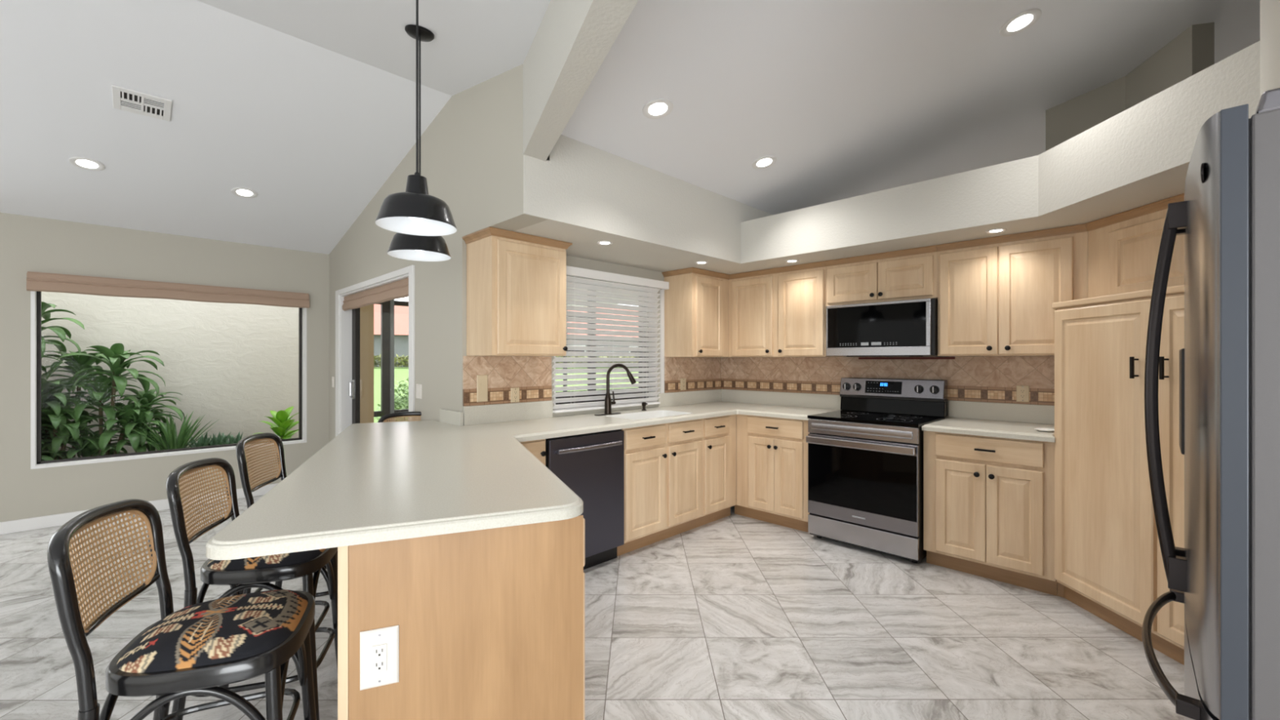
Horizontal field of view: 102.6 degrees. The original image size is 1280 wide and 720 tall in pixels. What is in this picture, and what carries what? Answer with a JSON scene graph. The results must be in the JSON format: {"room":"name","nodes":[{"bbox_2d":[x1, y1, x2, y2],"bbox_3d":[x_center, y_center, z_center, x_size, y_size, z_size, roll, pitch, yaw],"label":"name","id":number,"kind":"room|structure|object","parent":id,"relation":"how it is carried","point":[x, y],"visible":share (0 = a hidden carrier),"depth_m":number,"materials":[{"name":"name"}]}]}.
{"room":"kitchen","nodes":[
{"label":"kitchen","id":0,"kind":"room"},
{"bbox_2d":[0,212,328,522],"bbox_3d":[-5.333,0.090,3.570,5.855,2.480,0.160,0,0,-45],"label":"wall","id":1,"kind":"structure","parent":0,"point":[27,243],"depth_m":4.31,"materials":[{"name":"beige paint"}]},
{"bbox_2d":[0,483,278,534],"bbox_3d":[-5.328,1.282,3.452,5.695,0.095,0.015,0,0,-45],"label":"baseboard","id":2,"kind":"structure","parent":1,"relation":"attached to","point":[55,520],"depth_m":4.10,"materials":[{"name":"white paint"}]},
{"bbox_2d":[31,291,306,469],"bbox_3d":[-4.166,0.110,4.719,1.850,1.490,0.161,0,0,-45],"label":"window","id":3,"kind":"structure","parent":1,"relation":"in","point":[36,296],"depth_m":4.20,"materials":[{"name":"white paint"}]},
{"bbox_2d":[26,271,309,307],"bbox_3d":[-4.088,-0.610,4.637,1.875,0.155,0.076,0,0,-45],"label":"window valance","id":4,"kind":"object","parent":3,"relation":"attached to","point":[36,281],"visible":1,"depth_m":4.48,"materials":[{"name":"beige wood"}]},
{"bbox_2d":[41,291,298,457],"bbox_3d":[-5.626,-0.120,5.244,4.195,3.500,0.150,0,0,-45],"label":"wall","id":5,"kind":"structure","parent":0,"point":[233,365],"depth_m":5.80,"materials":[{"name":"paint"}]},
{"bbox_2d":[0,0,451,254],"bbox_3d":[-4.295,-1.469,2.481,5.795,0.730,3.049,0,0,-45],"label":"ceiling","id":6,"kind":"structure","parent":0,"point":[316,131],"depth_m":3.31,"materials":[{"name":"white paint"}]},
{"bbox_2d":[68,156,105,170],"bbox_3d":[-3.780,-1.340,3.507,0.170,0.040,0.167,0,0,-40],"label":"recessed light","id":7,"kind":"object","parent":6,"relation":"in","point":[86,163],"visible":1,"depth_m":3.50,"materials":[{"name":"white paint"}]},
{"bbox_2d":[75,160,97,168],"bbox_3d":[-3.780,-1.340,3.506,0.102,0.003,0.102,0,-12,-45],"label":"diffuser","id":8,"kind":"object","parent":7,"relation":"attached to","point":[86,163],"depth_m":3.50,"materials":[{"name":"white plastic"}]},
{"bbox_2d":[111,84,172,121],"bbox_3d":[-2.962,-1.524,3.054,0.250,0.054,0.226,0,0,-45],"label":"ceiling vent","id":9,"kind":"object","parent":6,"relation":"in","point":[123,99],"visible":1,"depth_m":3.05,"materials":[{"name":"white metal"}]},
{"bbox_2d":[231,186,257,198],"bbox_3d":[-3.170,-1.340,4.111,0.170,0.040,0.167,0,0,-40],"label":"recessed light","id":10,"kind":"object","parent":6,"relation":"in","point":[246,193],"visible":1,"depth_m":4.11,"materials":[{"name":"white paint"}]},
{"bbox_2d":[236,189,252,195],"bbox_3d":[-3.170,-1.340,4.111,0.102,0.003,0.102,0,-12,-45],"label":"diffuser","id":11,"kind":"object","parent":10,"relation":"attached to","point":[242,192],"depth_m":4.11,"materials":[{"name":"white plastic"}]},
{"bbox_2d":[196,0,551,96],"bbox_3d":[-0.946,-1.490,-0.895,5.795,0.687,6.461,0,0,-45],"label":"ceiling","id":12,"kind":"structure","parent":0,"point":[474,42],"depth_m":2.54,"materials":[{"name":"white paint"}]},
{"bbox_2d":[375,0,457,235],"bbox_3d":[-0.860,-1.025,1.979,0.288,1.024,0.288,0,0,-45],"label":"pendant lamp","id":13,"kind":"object","parent":12,"relation":"hanging from","point":[413,211],"visible":1,"depth_m":1.96,"materials":[{"name":"black metal"}]},
{"bbox_2d":[386,24,450,261],"bbox_3d":[-1.085,-1.070,2.527,0.288,1.114,0.288,0,0,-45],"label":"pendant lamp","id":14,"kind":"object","parent":12,"relation":"hanging from","point":[402,246],"visible":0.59,"depth_m":2.50,"materials":[{"name":"black metal"}]},
{"bbox_2d":[328,63,549,441],"bbox_3d":[-1.908,-0.232,4.160,0.160,3.124,3.825,0,0,-45],"label":"wall","id":15,"kind":"structure","parent":0,"point":[472,151],"depth_m":3.39,"materials":[{"name":"beige paint"}]},
{"bbox_2d":[331,376,333,387],"bbox_3d":[-3.203,0.230,5.344,0.011,0.110,0.060,0,0,-45],"label":"light switch","id":16,"kind":"object","parent":15,"relation":"attached to","point":[332,379],"visible":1,"depth_m":5.33,"materials":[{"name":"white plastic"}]},
{"bbox_2d":[335,265,414,436],"bbox_3d":[-2.337,0.312,4.577,0.173,2.035,2.020,0,0,-45],"label":"door frame","id":17,"kind":"structure","parent":15,"relation":"in","point":[347,322],"depth_m":5.16,"materials":[{"name":"white paint"}]},
{"bbox_2d":[342,277,408,311],"bbox_3d":[-2.338,-0.572,4.547,0.076,0.160,1.800,0,0,-45],"label":"roman shade","id":18,"kind":"object","parent":15,"relation":"attached to","point":[397,289],"visible":0.91,"depth_m":4.44,"materials":[{"name":"beige fabric"}]},
{"bbox_2d":[416,383,422,399],"bbox_3d":[-1.618,0.230,3.747,0.011,0.105,0.095,0,0,-45],"label":"light switch","id":19,"kind":"object","parent":15,"relation":"attached to","point":[419,387],"visible":1,"depth_m":3.73,"materials":[{"name":"white plastic"}]},
{"bbox_2d":[523,0,638,160],"bbox_3d":[0.442,-1.732,0.303,0.130,1.263,5.427,0,0,-22],"label":"ceiling beam","id":20,"kind":"structure","parent":15,"relation":"attached to","point":[573,38],"depth_m":2.06,"materials":[{"name":"grey paint"}]},
{"bbox_2d":[0,494,1184,719],"bbox_3d":[0.095,1.390,2.319,11.800,0.120,9.560,0,0,-45],"label":"floor","id":21,"kind":"structure","parent":0,"point":[734,616],"depth_m":2.40,"materials":[{"name":"tile"}]},
{"bbox_2d":[47,498,316,719],"bbox_3d":[-1.157,0.853,1.358,0.483,0.959,0.428,0,0,-22],"label":"bar stool","id":22,"kind":"object","parent":21,"relation":"on","point":[199,648],"visible":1,"depth_m":1.27,"materials":[{"name":"black paint"}]},
{"bbox_2d":[116,589,307,672],"bbox_3d":[-1.119,0.697,1.374,0.370,0.055,0.385,0,0,-22],"label":"cushion","id":23,"kind":"object","parent":22,"relation":"on","point":[245,631],"depth_m":1.29,"materials":[{"name":"fabric"}]},
{"bbox_2d":[165,457,337,719],"bbox_3d":[-1.427,0.853,1.937,0.483,0.959,0.428,0,0,-18],"label":"bar stool","id":24,"kind":"object","parent":21,"relation":"on","point":[242,574],"visible":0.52,"depth_m":1.82,"materials":[{"name":"black paint"}]},
{"bbox_2d":[207,548,325,569],"bbox_3d":[-1.387,0.697,1.950,0.370,0.055,0.385,0,0,-18],"label":"cushion","id":25,"kind":"object","parent":24,"relation":"on","point":[302,560],"depth_m":1.80,"materials":[{"name":"fabric"}]},
{"bbox_2d":[235,432,337,596],"bbox_3d":[-1.718,0.853,2.610,0.483,0.959,0.428,0,0,-14],"label":"bar stool","id":26,"kind":"object","parent":21,"relation":"on","point":[244,465],"visible":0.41,"depth_m":2.57,"materials":[{"name":"black paint"}]},
{"bbox_2d":[377,411,421,422],"bbox_3d":[-1.576,0.853,3.506,0.428,0.959,0.484,0,0,-22],"label":"bar stool","id":27,"kind":"object","parent":21,"relation":"on","point":[384,418],"visible":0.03,"depth_m":3.68,"materials":[{"name":"black paint"}]},
{"bbox_2d":[337,515,585,719],"bbox_3d":[-0.824,0.892,2.297,0.635,0.875,1.979,0,0,-22],"label":"peninsula end panel","id":28,"kind":"object","parent":21,"relation":"on","point":[491,622],"visible":0.56,"depth_m":1.39,"materials":[{"name":"brown wood"}]},
{"bbox_2d":[360,625,399,690],"bbox_3d":[-0.657,0.752,1.294,0.088,0.145,0.009,0,0,-22],"label":"wall outlet","id":29,"kind":"object","parent":28,"relation":"attached to","point":[379,647],"visible":1,"depth_m":1.29,"materials":[{"name":"white plastic"}]},
{"bbox_2d":[372,643,386,673],"bbox_3d":[-0.656,0.752,1.292,0.034,0.068,0.003,0,0,-22],"label":"receptacle","id":30,"kind":"object","parent":29,"relation":"attached to","point":[379,650],"depth_m":1.29,"materials":[{"name":"white plastic"}]},
{"bbox_2d":[520,439,546,465],"bbox_3d":[-0.814,0.892,3.106,0.218,0.875,0.632,0,0,-45],"label":"base cabinet","id":31,"kind":"object","parent":21,"relation":"on","point":[536,447],"visible":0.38,"depth_m":2.93,"materials":[{"name":"brown wood"}]},
{"bbox_2d":[545,429,624,569],"bbox_3d":[-0.505,0.896,3.384,0.596,0.868,0.633,0,0,-45],"label":"dishwasher","id":32,"kind":"object","parent":21,"relation":"on","point":[592,464],"visible":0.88,"depth_m":3.24,"materials":[{"name":"black metal"}]},
{"bbox_2d":[617,418,702,555],"bbox_3d":[0.000,0.892,3.913,0.846,0.875,0.634,0,0,-45],"label":"base cabinet","id":33,"kind":"object","parent":21,"relation":"on","point":[663,462],"visible":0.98,"depth_m":3.68,"materials":[{"name":"brown wood"}]},
{"bbox_2d":[205,389,840,559],"bbox_3d":[-0.173,0.435,3.273,4.120,0.280,2.526,0,0,-45],"label":"countertop","id":34,"kind":"structure","parent":33,"relation":"on","point":[470,469],"depth_m":1.81,"materials":[{"name":"white stone"}]},
{"bbox_2d":[594,363,635,415],"bbox_3d":[-0.198,0.222,3.951,0.356,0.388,0.099,0,0,-32],"label":"faucet","id":35,"kind":"object","parent":34,"relation":"on","point":[608,402],"visible":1,"depth_m":3.92,"materials":[{"name":"black metal"}]},
{"bbox_2d":[641,402,647,410],"bbox_3d":[0.038,0.382,4.228,0.042,0.068,0.056,0,0,-45],"label":"soap dispenser","id":36,"kind":"object","parent":34,"relation":"on","point":[643,404],"visible":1,"depth_m":4.22,"materials":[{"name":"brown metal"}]},
{"bbox_2d":[605,410,692,419],"bbox_3d":[0.078,0.496,3.912,0.660,0.158,0.355,0,0,-45],"label":"sink basin","id":37,"kind":"object","parent":34,"relation":"in","point":[649,414],"depth_m":4.10,"materials":[{"name":"white ceramic"}]},
{"bbox_2d":[696,414,736,527],"bbox_3d":[0.467,0.892,4.375,0.464,0.875,0.634,0,0,-45],"label":"base cabinet","id":38,"kind":"object","parent":21,"relation":"on","point":[718,433],"visible":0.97,"depth_m":4.16,"materials":[{"name":"brown wood"}]},
{"bbox_2d":[734,413,809,532],"bbox_3d":[1.219,0.892,4.321,0.634,0.875,0.730,0,0,-45],"label":"base cabinet","id":39,"kind":"object","parent":21,"relation":"on","point":[772,452],"visible":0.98,"depth_m":4.09,"materials":[{"name":"brown wood"}]},
{"bbox_2d":[805,377,947,563],"bbox_3d":[1.727,0.737,3.760,0.697,1.186,0.760,0,0,-45],"label":"stove","id":40,"kind":"object","parent":21,"relation":"on","point":[865,457],"visible":0.98,"depth_m":3.58,"materials":[{"name":"silver metal"}]},
{"bbox_2d":[807,409,945,427],"bbox_3d":[1.721,0.423,3.755,0.588,0.022,0.760,0,0,-45],"label":"cooktop","id":41,"kind":"object","parent":40,"relation":"in","point":[866,418],"depth_m":3.67,"materials":[{"name":"black glass"}]},
{"bbox_2d":[923,431,1057,595],"bbox_3d":[2.260,0.892,3.272,0.634,0.875,0.668,0,0,-45],"label":"base cabinet","id":42,"kind":"object","parent":21,"relation":"on","point":[988,502],"visible":0.99,"depth_m":3.05,"materials":[{"name":"brown wood"}]},
{"bbox_2d":[921,400,1054,442],"bbox_3d":[2.273,0.374,3.285,0.630,0.159,0.670,0,0,-45],"label":"countertop","id":43,"kind":"structure","parent":42,"relation":"on","point":[1006,420],"depth_m":3.35,"materials":[{"name":"white stone"}]},
{"bbox_2d":[1034,427,1054,431],"bbox_3d":[2.361,0.410,2.987,0.104,0.012,0.104,0,0,-45],"label":"saucer","id":44,"kind":"object","parent":43,"relation":"on","point":[1040,429],"visible":0.94,"depth_m":2.99,"materials":[{"name":"white ceramic"}]},
{"bbox_2d":[1052,284,1184,665],"bbox_3d":[2.693,0.506,2.295,1.426,1.648,1.358,0,0,-45],"label":"pantry cabinet","id":45,"kind":"object","parent":21,"relation":"on","point":[1108,562],"visible":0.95,"depth_m":2.48,"materials":[{"name":"brown wood"}]},
{"bbox_2d":[1142,87,1279,719],"bbox_3d":[1.580,0.438,0.952,0.914,1.785,0.926,0,0,-45],"label":"refrigerator","id":46,"kind":"object","parent":21,"relation":"on","point":[1226,575],"visible":1,"depth_m":0.88,"materials":[{"name":"grey metal"}]},
{"bbox_2d":[568,287,638,306],"bbox_3d":[-1.006,-1.020,6.450,4.345,0.100,4.024,0,0,-45],"label":"ceiling","id":47,"kind":"structure","parent":0,"point":[570,287],"depth_m":8.18,"materials":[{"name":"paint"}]},
{"bbox_2d":[533,255,720,417],"bbox_3d":[1.036,0.230,5.527,5.945,2.200,0.160,0,0,-45],"label":"wall","id":48,"kind":"structure","parent":0,"point":[573,261],"depth_m":4.21,"materials":[{"name":"beige paint"}]},
{"bbox_2d":[462,355,551,406],"bbox_3d":[-0.885,0.134,3.499,0.673,0.320,0.012,0,0,-45],"label":"tile backsplash","id":49,"kind":"structure","parent":48,"relation":"attached to","point":[532,375],"depth_m":3.48,"materials":[{"name":"tile"}]},
{"bbox_2d":[476,374,487,402],"bbox_3d":[-1.026,0.185,3.343,0.075,0.175,0.011,0,0,-45],"label":"light switch","id":50,"kind":"object","parent":49,"relation":"attached to","point":[482,380],"visible":1,"depth_m":3.34,"materials":[{"name":"beige plastic"}]},
{"bbox_2d":[511,387,519,402],"bbox_3d":[-0.854,0.240,3.514,0.065,0.100,0.009,0,0,-45],"label":"wall outlet","id":51,"kind":"object","parent":49,"relation":"attached to","point":[514,391],"visible":1,"depth_m":3.51,"materials":[{"name":"beige plastic"}]},
{"bbox_2d":[513,390,517,399],"bbox_3d":[-0.852,0.240,3.512,0.034,0.068,0.003,0,0,-45],"label":"receptacle","id":52,"kind":"object","parent":51,"relation":"attached to","point":[515,392],"depth_m":3.51,"materials":[{"name":"beige plastic"}]},
{"bbox_2d":[462,226,572,355],"bbox_3d":[-0.785,-0.405,3.341,0.605,0.756,0.374,0,0,-45],"label":"upper cabinet","id":53,"kind":"object","parent":48,"relation":"attached to","point":[517,282],"visible":1,"depth_m":3.19,"materials":[{"name":"brown wood"}]},
{"bbox_2d":[554,275,657,410],"bbox_3d":[-0.293,-0.147,4.202,1.100,1.045,0.150,0,0,-45],"label":"window","id":54,"kind":"structure","parent":48,"relation":"in","point":[566,275],"depth_m":4.31,"materials":[{"name":"white paint"}]},
{"bbox_2d":[551,266,669,413],"bbox_3d":[-0.222,-0.152,4.114,1.278,1.075,0.074,0,0,-45],"label":"window blind","id":55,"kind":"object","parent":54,"relation":"attached to","point":[576,272],"visible":0.77,"depth_m":4.08,"materials":[{"name":"white plastic"}]},
{"bbox_2d":[513,134,773,281],"bbox_3d":[1.257,-1.058,5.120,6.005,0.546,0.730,0,0,-45],"label":"soffit","id":56,"kind":"structure","parent":48,"relation":"attached to","point":[587,195],"depth_m":3.37,"materials":[{"name":"grey paint"}]},
{"bbox_2d":[596,240,612,245],"bbox_3d":[-0.235,-0.781,3.428,0.104,0.007,0.104,0,0,-45],"label":"recessed light","id":57,"kind":"object","parent":56,"relation":"in","point":[601,242],"visible":1,"depth_m":3.42,"materials":[{"name":"white paint"}]},
{"bbox_2d":[660,289,664,393],"bbox_3d":[0.198,-0.122,4.575,0.045,1.005,0.012,0,0,-45],"label":"trim","id":58,"kind":"structure","parent":48,"relation":"attached to","point":[662,291],"depth_m":4.57,"materials":[{"name":"white paint"}]},
{"bbox_2d":[664,356,720,392],"bbox_3d":[0.516,0.134,4.889,0.839,0.320,0.012,0,0,-45],"label":"tile backsplash","id":59,"kind":"structure","parent":48,"relation":"attached to","point":[700,373],"depth_m":4.87,"materials":[{"name":"tile"}]},
{"bbox_2d":[680,377,685,390],"bbox_3d":[0.404,0.225,4.762,0.075,0.110,0.009,0,0,-45],"label":"wall outlet","id":60,"kind":"object","parent":59,"relation":"attached to","point":[682,380],"visible":1,"depth_m":4.76,"materials":[{"name":"beige plastic"}]},
{"bbox_2d":[662,266,728,357],"bbox_3d":[0.526,-0.405,4.641,0.558,0.756,0.374,0,0,-45],"label":"upper cabinet","id":61,"kind":"object","parent":48,"relation":"attached to","point":[696,300],"visible":1,"depth_m":4.49,"materials":[{"name":"brown wood"}]},
{"bbox_2d":[720,281,1049,418],"bbox_3d":[2.347,0.105,3.747,0.120,2.450,4.215,0,0,-45],"label":"wall","id":62,"kind":"structure","parent":0,"point":[946,417],"depth_m":4.76,"materials":[{"name":"beige paint"}]},
{"bbox_2d":[695,261,707,264],"bbox_3d":[0.495,-0.781,4.125,0.104,0.007,0.104,0,0,-45],"label":"recessed light","id":63,"kind":"object","parent":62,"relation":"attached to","point":[697,262],"visible":1,"depth_m":4.11,"materials":[{"name":"white paint"}]},
{"bbox_2d":[728,261,843,357],"bbox_3d":[1.244,-0.405,4.504,0.374,0.756,0.934,0,0,-45],"label":"upper cabinet","id":64,"kind":"object","parent":62,"relation":"attached to","point":[781,311],"visible":0.99,"depth_m":4.34,"materials":[{"name":"brown wood"}]},
{"bbox_2d":[824,244,937,306],"bbox_3d":[1.854,-0.605,3.889,0.374,0.356,0.793,0,0,-45],"label":"upper cabinet","id":65,"kind":"object","parent":62,"relation":"attached to","point":[912,273],"visible":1,"depth_m":3.74,"materials":[{"name":"brown wood"}]},
{"bbox_2d":[826,297,937,356],"bbox_3d":[1.854,-0.223,3.870,0.377,0.394,0.758,0,0,-45],"label":"microwave","id":66,"kind":"object","parent":65,"relation":"attached to","point":[908,327],"visible":1,"depth_m":3.70,"materials":[{"name":"silver metal"}]},
{"bbox_2d":[720,355,1054,405],"bbox_3d":[1.774,0.134,4.230,0.012,0.320,2.714,0,0,-45],"label":"tile backsplash","id":67,"kind":"structure","parent":62,"relation":"attached to","point":[985,379],"depth_m":3.90,"materials":[{"name":"tile"}]},
{"bbox_2d":[858,356,955,359],"bbox_3d":[2.035,-0.013,3.954,0.008,0.017,0.690,0,0,-45],"label":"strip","id":68,"kind":"object","parent":67,"relation":"attached to","point":[904,357],"visible":1,"depth_m":3.90,"materials":[{"name":"brown"}]},
{"bbox_2d":[1016,385,1029,402],"bbox_3d":[2.556,0.225,3.425,0.009,0.110,0.070,0,0,-45],"label":"wall outlet","id":69,"kind":"object","parent":67,"relation":"attached to","point":[1022,391],"visible":1,"depth_m":3.42,"materials":[{"name":"beige plastic"}]},
{"bbox_2d":[1019,388,1026,399],"bbox_3d":[2.554,0.225,3.423,0.003,0.068,0.034,0,0,-45],"label":"receptacle","id":70,"kind":"object","parent":69,"relation":"attached to","point":[1022,391],"depth_m":3.42,"materials":[{"name":"beige plastic"}]},
{"bbox_2d":[936,223,1088,355],"bbox_3d":[2.408,-0.405,3.331,0.374,0.756,0.776,0,0,-45],"label":"upper cabinet","id":71,"kind":"object","parent":62,"relation":"attached to","point":[997,295],"visible":0.98,"depth_m":3.21,"materials":[{"name":"brown wood"}]},
{"bbox_2d":[1084,193,1184,297],"bbox_3d":[2.840,-0.551,2.363,1.120,0.463,1.248,0,0,-45],"label":"upper cabinet","id":72,"kind":"object","parent":62,"relation":"attached to","point":[1123,247],"visible":0.42,"depth_m":2.69,"materials":[{"name":"brown wood"}]},
{"bbox_2d":[560,0,1260,214],"bbox_3d":[2.721,-1.887,2.138,8.325,1.221,5.605,0,0,-45],"label":"ceiling","id":73,"kind":"structure","parent":0,"point":[849,98],"depth_m":2.83,"materials":[{"name":"white paint"}]},
{"bbox_2d":[642,98,673,119],"bbox_3d":[0.098,-1.370,2.802,0.170,0.039,0.167,0,0,-40],"label":"recessed light","id":74,"kind":"object","parent":73,"relation":"in","point":[656,108],"visible":1,"depth_m":2.80,"materials":[{"name":"white paint"}]},
{"bbox_2d":[648,102,666,115],"bbox_3d":[0.098,-1.371,2.802,0.102,0.002,0.102,0,-11,-45],"label":"diffuser","id":75,"kind":"object","parent":74,"relation":"attached to","point":[655,108],"depth_m":2.80,"materials":[{"name":"white plastic"}]},
{"bbox_2d":[751,155,777,168],"bbox_3d":[0.863,-1.370,3.561,0.170,0.039,0.167,0,0,-40],"label":"recessed light","id":76,"kind":"object","parent":73,"relation":"in","point":[765,162],"visible":1,"depth_m":3.56,"materials":[{"name":"white paint"}]},
{"bbox_2d":[756,158,771,166],"bbox_3d":[0.863,-1.371,3.561,0.102,0.002,0.102,0,-11,-45],"label":"diffuser","id":77,"kind":"object","parent":76,"relation":"attached to","point":[763,162],"depth_m":3.56,"materials":[{"name":"white"}]},
{"bbox_2d":[999,8,1041,36],"bbox_3d":[1.872,-1.659,2.526,0.170,0.039,0.167,0,0,-40],"label":"recessed light","id":78,"kind":"object","parent":73,"relation":"in","point":[1020,22],"visible":1,"depth_m":2.52,"materials":[{"name":"white paint"}]},
{"bbox_2d":[1007,14,1032,31],"bbox_3d":[1.872,-1.660,2.526,0.102,0.002,0.102,0,-11,-45],"label":"diffuser","id":79,"kind":"object","parent":78,"relation":"attached to","point":[1022,22],"depth_m":2.53,"materials":[{"name":"white plastic"}]},
{"bbox_2d":[1045,22,1214,151],"bbox_3d":[2.947,-1.476,3.119,0.289,0.751,0.802,0,0,-21],"label":"wall","id":80,"kind":"structure","parent":0,"point":[1192,51],"depth_m":3.04,"materials":[{"name":"beige paint"}]},
{"bbox_2d":[785,259,799,262],"bbox_3d":[1.203,-0.781,4.057,0.104,0.007,0.104,0,0,-45],"label":"recessed light","id":81,"kind":"object","parent":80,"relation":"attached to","point":[788,260],"visible":1,"depth_m":4.05,"materials":[{"name":"white paint"}]},
{"bbox_2d":[985,228,1006,233],"bbox_3d":[2.156,-0.781,3.106,0.104,0.007,0.104,0,0,-45],"label":"recessed light","id":82,"kind":"object","parent":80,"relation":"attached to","point":[994,230],"visible":1,"depth_m":3.10,"materials":[{"name":"white paint"}]},
{"bbox_2d":[990,229,1002,232],"bbox_3d":[2.156,-0.782,3.106,0.062,0.002,0.062,0,0,-45],"label":"diffuser","id":83,"kind":"object","parent":82,"relation":"attached to","point":[991,230],"depth_m":3.10,"materials":[{"name":"white"}]},
{"bbox_2d":[740,40,1260,269],"bbox_3d":[1.999,-0.953,2.993,1.436,0.335,3.335,0,0,-45],"label":"soffit","id":84,"kind":"structure","parent":80,"relation":"attached to","point":[1140,155],"depth_m":2.82,"materials":[{"name":"grey paint"}]},
{"bbox_2d":[1260,0,1279,97],"bbox_3d":[1.812,-1.391,0.949,1.709,1.213,0.696,0,0,-45],"label":"trim","id":85,"kind":"structure","parent":0,"point":[1269,9],"depth_m":1.64,"materials":[{"name":"grey paint"}]},
{"bbox_3d":[-5.208,1.240,4.680,3.795,0.420,1.239,0,0,-45],"label":"floor","id":86,"kind":"structure","parent":0,"visible":0},
{"bbox_2d":[41,301,105,458],"bbox_3d":[-5.445,0.332,4.537,0.762,1.738,0.986,0,0,-4],"label":"plant","id":87,"kind":"object","parent":86,"relation":"on","point":[60,331],"visible":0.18,"depth_m":4.68,"materials":[{"name":"green plant"}]},
{"bbox_2d":[41,403,111,461],"bbox_3d":[-5.247,0.790,4.446,0.620,0.788,0.877,0,0,1],"label":"plant","id":88,"kind":"object","parent":86,"relation":"on","point":[73,427],"visible":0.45,"depth_m":4.52,"materials":[{"name":"green plant"}]},
{"bbox_2d":[41,350,127,458],"bbox_3d":[-5.323,0.471,4.755,0.655,1.124,0.986,0,0,-7],"label":"plant","id":89,"kind":"object","parent":86,"relation":"on","point":[76,363],"visible":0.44,"depth_m":4.65,"materials":[{"name":"green plant"}]},
{"bbox_2d":[51,342,173,458],"bbox_3d":[-5.041,0.537,4.829,0.946,1.388,0.701,0,0,-14],"label":"plant","id":90,"kind":"object","parent":86,"relation":"on","point":[115,357],"visible":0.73,"depth_m":4.79,"materials":[{"name":"green plant"}]},
{"bbox_2d":[98,387,185,455],"bbox_3d":[-4.894,0.653,5.046,0.628,0.761,0.654,0,0,-45],"label":"plant","id":91,"kind":"object","parent":86,"relation":"on","point":[149,397],"visible":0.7,"depth_m":4.97,"materials":[{"name":"green plant"}]},
{"bbox_2d":[131,411,218,449],"bbox_3d":[-4.591,0.765,5.053,0.670,0.492,0.584,0,0,-26],"label":"yucca plant","id":92,"kind":"object","parent":86,"relation":"on","point":[169,438],"visible":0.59,"depth_m":4.97,"materials":[{"name":"green plant"}]},
{"bbox_2d":[177,432,217,448],"bbox_3d":[-4.419,0.880,5.165,0.283,0.302,0.296,0,0,9],"label":"aloe plant","id":93,"kind":"object","parent":86,"relation":"on","point":[202,442],"visible":0.35,"depth_m":5.12,"materials":[{"name":"green plant"}]},
{"bbox_2d":[195,431,238,445],"bbox_3d":[-4.351,0.881,5.275,0.337,0.301,0.249,0,0,-45],"label":"aloe plant","id":94,"kind":"object","parent":86,"relation":"on","point":[220,437],"visible":0.29,"depth_m":5.25,"materials":[{"name":"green plant"}]},
{"bbox_2d":[217,431,251,444],"bbox_3d":[-4.202,0.888,5.307,0.284,0.285,0.278,0,0,-45],"label":"aloe plant","id":95,"kind":"object","parent":86,"relation":"on","point":[231,437],"visible":0.32,"depth_m":5.30,"materials":[{"name":"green plant"}]},
{"bbox_2d":[253,406,298,439],"bbox_3d":[-3.892,0.773,5.623,0.474,0.513,0.499,0,0,8],"label":"plant","id":96,"kind":"object","parent":86,"relation":"on","point":[282,419],"visible":0.83,"depth_m":5.57,"materials":[{"name":"green plant"}]},
{"bbox_3d":[-0.968,1.400,7.122,5.345,0.100,4.924,0,0,-45],"label":"floor","id":97,"kind":"structure","parent":0,"visible":0},
{"bbox_2d":[360,304,373,423],"bbox_3d":[-3.521,0.190,6.473,0.255,2.320,0.150,0,0,-45],"label":"patio column","id":98,"kind":"structure","parent":97,"relation":"on","point":[366,313],"depth_m":6.45,"materials":[{"name":"beige paint"}]},
{"bbox_2d":[373,299,587,421],"bbox_3d":[-2.106,0.193,7.875,3.700,2.315,0.050,0,0,-45],"label":"screen enclosure","id":99,"kind":"object","parent":97,"relation":"on","point":[387,307],"visible":0.1,"depth_m":6.68,"materials":[{"name":"brown metal"}]},
{"label":"outside","id":100,"kind":"structure","parent":0,"visible":0},
{"bbox_2d":[373,366,638,422],"bbox_3d":[-7.931,1.355,64.805,160.000,1.950,86.800,0,0,-45],"label":"ground","id":101,"kind":"structure","parent":100,"point":[401,373],"depth_m":32.06,"materials":[{"name":"green plant"}]},
{"bbox_2d":[374,377,408,422],"bbox_3d":[-3.713,0.877,8.612,1.402,1.216,1.442,0,0,-22],"label":"leafy bush","id":102,"kind":"object","parent":101,"relation":"on","point":[402,401],"visible":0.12,"depth_m":8.40,"materials":[{"name":"green plant"}]},
{"bbox_2d":[373,301,638,366],"bbox_3d":[-26.425,-3.320,66.400,81.000,8.200,17.000,0,0,-15],"label":"house","id":103,"kind":"structure","parent":101,"relation":"on","point":[401,313],"depth_m":59.75,"materials":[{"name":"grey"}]},
{"bbox_2d":[373,353,638,367],"bbox_3d":[-15.339,0.047,56.618,63.829,1.517,2.754,0,0,-16],"label":"hedge","id":104,"kind":"object","parent":101,"relation":"on","point":[404,360],"visible":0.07,"depth_m":53.92,"materials":[{"name":"green plant"}]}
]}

